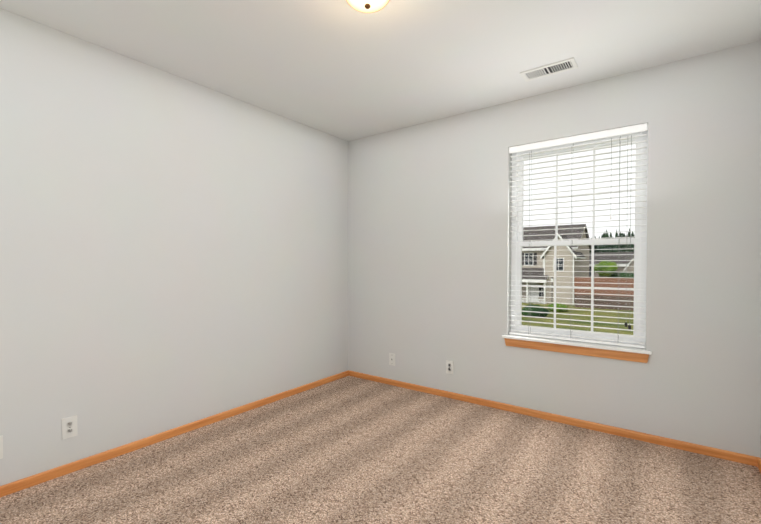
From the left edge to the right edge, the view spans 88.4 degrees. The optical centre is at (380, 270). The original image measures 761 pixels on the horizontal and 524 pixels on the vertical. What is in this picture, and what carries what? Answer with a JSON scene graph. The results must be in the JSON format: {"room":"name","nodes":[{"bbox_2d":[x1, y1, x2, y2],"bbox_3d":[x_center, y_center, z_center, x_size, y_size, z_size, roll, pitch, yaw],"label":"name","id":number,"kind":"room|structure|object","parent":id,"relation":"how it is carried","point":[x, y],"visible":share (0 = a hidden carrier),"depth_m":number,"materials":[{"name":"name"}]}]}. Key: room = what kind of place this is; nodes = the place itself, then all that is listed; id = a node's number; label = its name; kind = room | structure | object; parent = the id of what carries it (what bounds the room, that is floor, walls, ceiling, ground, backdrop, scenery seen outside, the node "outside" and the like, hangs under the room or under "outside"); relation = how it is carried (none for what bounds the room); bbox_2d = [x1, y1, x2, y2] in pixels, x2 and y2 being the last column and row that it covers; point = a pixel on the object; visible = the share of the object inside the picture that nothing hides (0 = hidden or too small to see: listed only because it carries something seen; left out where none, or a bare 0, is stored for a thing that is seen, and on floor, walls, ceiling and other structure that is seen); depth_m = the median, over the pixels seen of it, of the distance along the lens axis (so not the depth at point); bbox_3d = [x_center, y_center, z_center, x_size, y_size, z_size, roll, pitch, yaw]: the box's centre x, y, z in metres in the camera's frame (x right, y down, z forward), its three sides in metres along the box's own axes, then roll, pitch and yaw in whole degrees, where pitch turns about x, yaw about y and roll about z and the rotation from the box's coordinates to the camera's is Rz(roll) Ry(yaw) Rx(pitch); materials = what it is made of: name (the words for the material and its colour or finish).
{"room":"empty bedroom","nodes":[
{"label":"empty bedroom","id":0,"kind":"room"},
{"bbox_2d":[0,8,347,485],"bbox_3d":[-1.525,-0.094,2.617,0.180,2.440,4.135,1,1,36],"label":"wall","id":1,"kind":"structure","parent":0,"point":[173,251],"depth_m":2.50,"materials":[{"name":"paint"}]},
{"bbox_2d":[0,435,2,458],"bbox_3d":[-1.919,0.888,1.938,0.008,0.115,0.070,1,1,36],"label":"wall jack","id":2,"kind":"object","parent":1,"relation":"attached to","point":[1,446],"visible":1,"depth_m":1.96,"materials":[{"name":"white plastic"}]},
{"bbox_2d":[62,415,77,439],"bbox_3d":[-1.736,0.879,2.186,0.008,0.115,0.070,1,1,36],"label":"outlet","id":3,"kind":"object","parent":1,"relation":"attached to","point":[69,427],"visible":1,"depth_m":2.18,"materials":[{"name":"white plastic"}]},
{"bbox_2d":[0,371,347,496],"bbox_3d":[-1.448,1.100,2.579,0.012,0.052,3.775,1,1,36],"label":"baseboard","id":4,"kind":"structure","parent":1,"relation":"attached to","point":[31,481],"depth_m":2.49,"materials":[{"name":"brown wood"}]},
{"bbox_2d":[0,376,760,523],"bbox_3d":[-0.192,1.201,1.659,3.488,0.120,4.135,1,1,36],"label":"floor","id":5,"kind":"structure","parent":0,"point":[349,450],"depth_m":2.16,"materials":[{"name":"carpet"}]},
{"bbox_2d":[0,0,760,140],"bbox_3d":[-0.192,-1.359,1.618,3.488,0.120,4.135,1,1,36],"label":"ceiling","id":6,"kind":"structure","parent":0,"point":[343,70],"depth_m":2.26,"materials":[{"name":"paint"}]},
{"bbox_2d":[346,0,389,12],"bbox_3d":[-0.060,-1.241,1.761,0.234,0.120,0.239,1,1,36],"label":"flush-mount light","id":7,"kind":"object","parent":6,"relation":"attached to","point":[367,6],"visible":1,"depth_m":1.77,"materials":[{"name":"white glass"}]},
{"bbox_2d":[519,57,577,81],"bbox_3d":[1.101,-1.311,2.568,0.330,0.006,0.150,1,1,36],"label":"ceiling vent","id":8,"kind":"object","parent":6,"relation":"in","point":[550,69],"visible":1,"depth_m":2.56,"materials":[{"name":"white plastic"}]},
{"bbox_2d":[348,41,760,456],"bbox_3d":[0.978,-0.104,3.232,3.128,2.440,0.180,1,1,36],"label":"wall","id":9,"kind":"structure","parent":0,"point":[429,243],"depth_m":2.76,"materials":[{"name":"paint"}]},
{"bbox_2d":[389,353,394,365],"bbox_3d":[0.112,0.860,3.767,0.070,0.115,0.008,1,1,36],"label":"outlet","id":10,"kind":"object","parent":9,"relation":"attached to","point":[391,358],"visible":1,"depth_m":3.77,"materials":[{"name":"white plastic"}]},
{"bbox_2d":[446,360,453,373],"bbox_3d":[0.602,0.846,3.407,0.070,0.115,0.008,1,1,36],"label":"outlet","id":11,"kind":"object","parent":9,"relation":"attached to","point":[449,366],"visible":1,"depth_m":3.40,"materials":[{"name":"white plastic"}]},
{"bbox_2d":[348,370,751,464],"bbox_3d":[0.919,1.091,3.176,3.060,0.052,0.012,1,1,36],"label":"baseboard","id":12,"kind":"structure","parent":9,"relation":"attached to","point":[691,447],"depth_m":2.80,"materials":[{"name":"brown wood"}]},
{"bbox_2d":[504,338,648,362],"bbox_3d":[1.371,0.574,2.834,0.952,0.062,0.013,1,1,36],"label":"apron","id":13,"kind":"object","parent":9,"relation":"attached to","point":[617,355],"visible":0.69,"depth_m":2.79,"materials":[{"name":"brown wood"}]},
{"bbox_2d":[502,334,651,354],"bbox_3d":[1.391,0.531,2.861,0.979,0.021,0.117,1,1,36],"label":"window sill","id":14,"kind":"structure","parent":9,"relation":"attached to","point":[588,344],"depth_m":2.79,"materials":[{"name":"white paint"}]},
{"bbox_2d":[511,131,647,347],"bbox_3d":[1.449,-0.224,2.928,0.909,1.490,0.080,1,1,36],"label":"window unit","id":15,"kind":"structure","parent":9,"relation":"in","point":[518,244],"depth_m":2.86,"materials":[{"name":"white plastic"}]},
{"bbox_2d":[509,123,647,347],"bbox_3d":[1.394,-0.226,2.853,0.903,1.480,0.069,1,1,36],"label":"window blind","id":16,"kind":"object","parent":15,"relation":"attached to","point":[588,136],"visible":0.9,"depth_m":2.81,"materials":[{"name":"white plastic"}]},
{"bbox_2d":[752,456,760,473],"bbox_3d":[1.064,1.129,0.735,0.012,0.052,3.775,1,1,36],"label":"baseboard","id":17,"kind":"structure","parent":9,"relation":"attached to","point":[756,461],"depth_m":2.25,"materials":[{"name":"brown wood"}]},
{"label":"outside","id":18,"kind":"structure","parent":0,"visible":0},
{"bbox_2d":[522,302,633,334],"bbox_3d":[70.080,1.824,133.836,360.000,0.300,420.000,1,1,36],"label":"ground","id":19,"kind":"structure","parent":18,"point":[603,319],"depth_m":26.53,"materials":[{"name":"green plant"}]},
{"bbox_2d":[522,304,548,316],"bbox_3d":[11.005,2.922,27.894,1.900,0.941,1.567,1,1,36],"label":"bush","id":20,"kind":"object","parent":19,"relation":"on","point":[536,309],"depth_m":27.40,"materials":[{"name":"green plant"}]},
{"bbox_2d":[522,224,591,304],"bbox_3d":[15.931,-0.680,42.617,11.453,8.142,10.570,1,1,36],"label":"house","id":21,"kind":"structure","parent":19,"relation":"on","point":[533,268],"depth_m":38.21,"materials":[{"name":"white"}]},
{"bbox_2d":[548,303,567,311],"bbox_3d":[14.101,2.967,31.121,1.450,0.764,1.304,1,1,36],"label":"bush","id":22,"kind":"object","parent":19,"relation":"on","point":[557,306],"depth_m":30.74,"materials":[{"name":"green plant"}]},
{"bbox_2d":[574,276,633,310],"bbox_3d":[19.644,1.922,32.217,6.684,2.682,0.220,1,1,36],"label":"fence","id":23,"kind":"object","parent":19,"relation":"on","point":[597,292],"depth_m":32.66,"materials":[{"name":"brown wood"}]},
{"bbox_2d":[594,261,617,295],"bbox_3d":[20.782,1.173,36.145,2.041,4.057,2.202,1,1,36],"label":"tree","id":24,"kind":"object","parent":19,"relation":"on","point":[609,269],"depth_m":35.46,"materials":[{"name":"green plant"}]},
{"bbox_2d":[589,252,633,293],"bbox_3d":[29.182,0.423,47.322,9.305,5.207,10.730,1,1,36],"label":"house","id":25,"kind":"structure","parent":19,"relation":"on","point":[601,255],"depth_m":45.53,"materials":[{"name":"white"}]},
{"bbox_2d":[589,228,634,252],"bbox_3d":[118.792,-13.877,209.488,322.422,28.732,180.000,1,1,36],"label":"forest","id":26,"kind":"object","parent":19,"relation":"on","point":[625,247],"depth_m":169.95,"materials":[{"name":"green plant"}]},
{"bbox_2d":[600,272,633,294],"bbox_3d":[22.876,1.601,36.517,4.391,3.189,3.820,1,1,36],"label":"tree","id":27,"kind":"object","parent":19,"relation":"on","point":[615,274],"depth_m":35.56,"materials":[{"name":"green plant"}]}
]}

